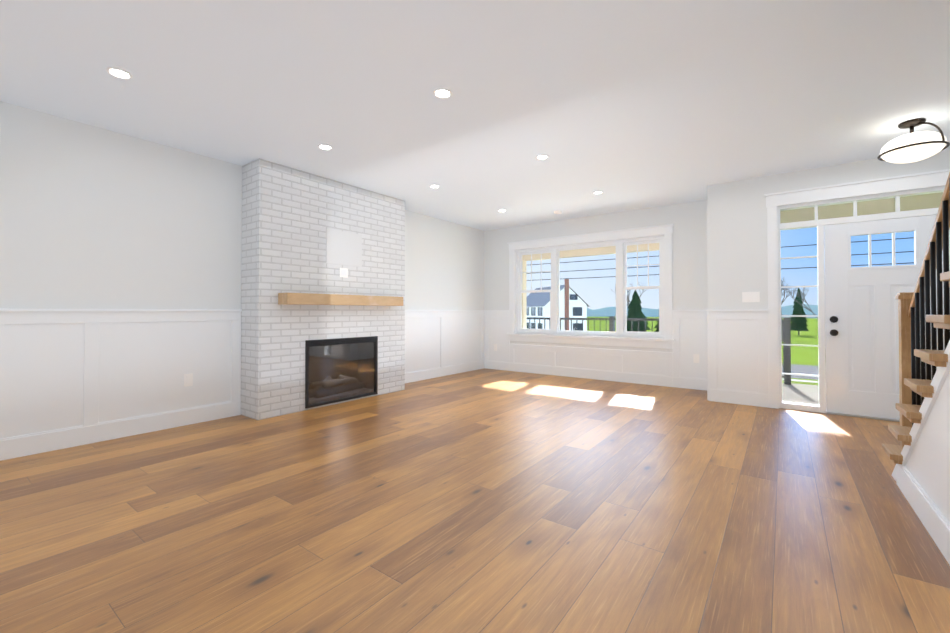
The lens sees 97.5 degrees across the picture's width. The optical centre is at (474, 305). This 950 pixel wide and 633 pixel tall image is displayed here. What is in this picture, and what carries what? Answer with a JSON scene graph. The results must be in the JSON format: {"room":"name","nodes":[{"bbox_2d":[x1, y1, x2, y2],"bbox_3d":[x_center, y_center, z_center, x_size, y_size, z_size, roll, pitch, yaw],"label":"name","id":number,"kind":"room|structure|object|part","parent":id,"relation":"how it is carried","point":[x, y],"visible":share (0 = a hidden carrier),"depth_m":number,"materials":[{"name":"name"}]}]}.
{"room":"living room","nodes":[
{"label":"living room","id":0,"kind":"room"},
{"bbox_2d":[0,368,949,632],"bbox_3d":[-0.236,1.130,2.076,6.250,0.120,9.690,-1,-1,37],"label":"floor","id":1,"kind":"structure","parent":0,"point":[484,500],"depth_m":2.05,"materials":[{"name":"brown wood"}]},
{"bbox_2d":[241,158,404,419],"bbox_3d":[-1.580,-0.153,4.825,0.532,2.518,1.920,-1,-1,37],"label":"fireplace","id":2,"kind":"object","parent":1,"relation":"on","point":[323,292],"visible":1,"depth_m":4.49,"materials":[{"name":"white brick"}]},
{"bbox_3d":[-1.503,0.747,4.769,0.003,0.615,0.900,-1,-1,37],"label":"glass","id":3,"kind":"part","parent":2,"relation":"part of","materials":[{"name":"clear glass"}]},
{"bbox_2d":[882,172,949,522],"bbox_3d":[1.987,-0.275,0.983,1.046,2.656,3.487,-1,-1,37],"label":"staircase","id":4,"kind":"structure","parent":1,"relation":"on","point":[921,451],"depth_m":2.06,"materials":[{"name":"brown wood"}]},
{"bbox_3d":[2.193,-0.514,1.914,0.050,1.156,1.440,-1,-1,37],"label":"handrail","id":5,"kind":"part","parent":4,"relation":"part of","materials":[{"name":"brown wood"}]},
{"bbox_2d":[0,101,949,421],"bbox_3d":[-0.208,-1.479,2.148,6.250,5.100,9.785,-1,-1,37],"label":"wall","id":6,"kind":"structure","parent":0,"point":[94,217],"depth_m":4.01,"materials":[{"name":"white paint"}]},
{"bbox_2d":[184,373,192,386],"bbox_3d":[-2.637,0.683,3.830,0.009,0.115,0.070,-1,-1,37],"label":"outlet","id":7,"kind":"object","parent":6,"relation":"attached to","point":[188,379],"visible":1,"depth_m":3.83,"materials":[{"name":"white plastic"}]},
{"bbox_2d":[0,169,949,564],"bbox_3d":[-0.216,-0.087,2.120,5.950,2.315,9.460,-1,-1,37],"label":"trim","id":8,"kind":"structure","parent":6,"relation":"attached to","point":[72,377],"depth_m":4.01,"materials":[{"name":"white paint"}]},
{"bbox_2d":[693,354,698,362],"bbox_3d":[2.954,0.705,5.555,0.070,0.115,0.009,-1,-1,37],"label":"outlet","id":9,"kind":"object","parent":6,"relation":"attached to","point":[695,358],"visible":1,"depth_m":5.55,"materials":[{"name":"white plastic"}]},
{"bbox_2d":[742,292,759,301],"bbox_3d":[3.059,-0.097,4.616,0.162,0.115,0.010,-1,-1,37],"label":"light switch","id":10,"kind":"object","parent":6,"relation":"attached to","point":[750,296],"visible":1,"depth_m":4.61,"materials":[{"name":"white plastic"}]},
{"label":"door frame glass","id":11,"kind":"part","parent":6,"relation":"part of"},
{"bbox_3d":[3.817,0.007,4.159,1.280,2.180,0.160,-1,-1,37],"label":"door frame","id":12,"kind":"part","parent":6,"relation":"part of","materials":[{"name":"white paint"}]},
{"label":"door glass","id":13,"kind":"part","parent":6,"relation":"part of","materials":[{"name":"clear glass"}]},
{"bbox_2d":[824,215,943,419],"bbox_3d":[3.929,0.126,4.010,0.845,1.911,0.116,-1,-1,37],"label":"door","id":14,"kind":"structure","parent":6,"relation":"in","point":[862,357],"depth_m":4.09,"materials":[{"name":"white paint"}]},
{"bbox_3d":[3.626,0.205,4.201,0.066,0.201,0.065,-1,-1,37],"label":"door hardware","id":15,"kind":"part","parent":14,"relation":"part of","materials":[{"name":"black metal"}]},
{"bbox_2d":[0,0,949,230],"bbox_3d":[-0.236,-1.500,2.110,6.250,0.100,9.690,-1,-1,37],"label":"ceiling","id":16,"kind":"structure","parent":0,"point":[625,105],"depth_m":2.75,"materials":[{"name":"white paint"}]},
{"bbox_2d":[106,67,132,78],"bbox_3d":[-2.200,-1.441,2.576,0.117,0.014,0.117,0,-1,28],"label":"recessed light","id":17,"kind":"object","parent":16,"relation":"in","point":[119,73],"depth_m":2.57,"materials":[{"name":"white"}]},
{"bbox_2d":[318,144,332,149],"bbox_3d":[-1.343,-1.426,3.732,0.117,0.014,0.117,0,-1,28],"label":"recessed light","id":18,"kind":"object","parent":16,"relation":"in","point":[322,146],"depth_m":3.73,"materials":[{"name":"white"}]},
{"bbox_2d":[430,184,439,187],"bbox_3d":[-0.473,-1.410,4.905,0.117,0.014,0.117,0,-1,28],"label":"recessed light","id":19,"kind":"object","parent":16,"relation":"in","point":[433,185],"depth_m":4.90,"materials":[{"name":"white"}]},
{"bbox_2d":[433,88,451,98],"bbox_3d":[-0.219,-1.438,2.813,0.117,0.014,0.117,0,-1,28],"label":"recessed light","id":20,"kind":"object","parent":16,"relation":"in","point":[443,93],"depth_m":2.81,"materials":[{"name":"white"}]},
{"bbox_2d":[536,154,548,159],"bbox_3d":[0.644,-1.423,3.978,0.117,0.014,0.117,0,-1,28],"label":"recessed light","id":21,"kind":"object","parent":16,"relation":"in","point":[540,157],"depth_m":3.98,"materials":[{"name":"white"}]},
{"bbox_2d":[877,118,949,162],"bbox_3d":[3.416,-1.282,3.253,0.392,0.304,0.392,-1,-1,37],"label":"ceiling light fixture","id":22,"kind":"object","parent":16,"relation":"attached to","point":[912,146],"visible":1,"depth_m":3.17,"materials":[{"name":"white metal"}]},
{"bbox_3d":[3.416,-1.235,3.252,0.360,0.210,0.360,-1,-1,37],"label":"globe","id":23,"kind":"part","parent":22,"relation":"part of","materials":[{"name":"white glass"}]},
{"label":"outside","id":24,"kind":"structure","parent":0,"visible":0},
{"bbox_2d":[587,304,817,317],"bbox_3d":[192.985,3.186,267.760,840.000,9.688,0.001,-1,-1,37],"label":"hills","id":25,"kind":"structure","parent":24,"point":[648,312],"depth_m":313.39,"materials":[{"name":"blue"}]},
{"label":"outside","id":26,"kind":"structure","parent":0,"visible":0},
{"bbox_2d":[587,317,825,385],"bbox_3d":[112.598,4.617,159.275,600.000,3.600,510.000,-1,-1,37],"label":"lawn","id":27,"kind":"structure","parent":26,"point":[805,352],"depth_m":59.73,"materials":[{"name":"green plant"}]},
{"bbox_2d":[527,279,589,330],"bbox_3d":[12.973,0.525,71.595,8.100,9.500,11.700,0,-1,-17],"label":"house","id":28,"kind":"structure","parent":27,"relation":"on","point":[570,297],"depth_m":66.78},
{"bbox_2d":[611,282,645,305],"bbox_3d":[17.856,0.755,48.970,3.250,7.251,5.557,-1,-1,37],"label":"bare tree","id":29,"kind":"object","parent":27,"relation":"on","point":[628,300],"depth_m":49.04,"materials":[{"name":"brown plant"}]},
{"bbox_2d":[627,291,650,331],"bbox_3d":[16.076,1.234,41.708,3.090,5.505,2.968,-1,-1,37],"label":"conifer tree","id":30,"kind":"object","parent":27,"relation":"on","point":[634,310],"depth_m":41.08,"materials":[{"name":"green plant"}]},
{"bbox_2d":[654,321,658,331],"bbox_3d":[20.405,0.959,43.493,3.578,6.501,3.532,-1,-1,37],"label":"conifer tree","id":31,"kind":"object","parent":27,"relation":"on","point":[657,327],"depth_m":43.41,"materials":[{"name":"green plant"}]},
{"bbox_2d":[526,237,913,280],"bbox_3d":[11.813,-1.873,23.370,400.000,9.441,0.588,-1,-1,37],"label":"power lines","id":32,"kind":"object","parent":27,"relation":"on","point":[782,268],"depth_m":20.92,"materials":[{"name":"black metal"}]},
{"bbox_2d":[781,279,791,340],"bbox_3d":[43.677,0.298,60.468,5.600,9.664,5.132,-1,-1,37],"label":"bare tree","id":33,"kind":"object","parent":27,"relation":"on","point":[781,304],"depth_m":59.70,"materials":[{"name":"brown plant"}]},
{"bbox_2d":[790,289,808,334],"bbox_3d":[58.325,1.068,75.127,3.117,8.507,3.072,-1,-1,37],"label":"conifer tree","id":34,"kind":"object","parent":27,"relation":"on","point":[796,323],"depth_m":74.44,"materials":[{"name":"green plant"}]},
{"bbox_2d":[782,364,818,382],"bbox_3d":[9.077,2.674,19.619,600.000,0.230,7.700,-1,-1,37],"label":"road","id":35,"kind":"structure","parent":27,"relation":"on","point":[810,369],"depth_m":17.29,"materials":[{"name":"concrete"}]},
{"bbox_2d":[785,278,825,349],"bbox_3d":[32.284,0.656,39.490,4.732,7.003,3.831,-1,-1,37],"label":"bare tree","id":36,"kind":"object","parent":27,"relation":"on","point":[803,299],"depth_m":39.73,"materials":[{"name":"brown plant"}]},
{"bbox_2d":[780,192,942,404],"bbox_3d":[3.130,0.089,6.590,9.000,3.160,2.950,-1,-1,37],"label":"porch","id":37,"kind":"object","parent":27,"relation":"on","point":[918,202],"depth_m":4.99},
{"bbox_2d":[527,316,790,384],"bbox_3d":[3.431,0.674,6.988,8.800,0.980,0.080,-1,-1,37],"label":"porch railing","id":38,"kind":"object","parent":37,"relation":"on","point":[787,351],"depth_m":7.22,"materials":[{"name":"black metal"}]}
]}

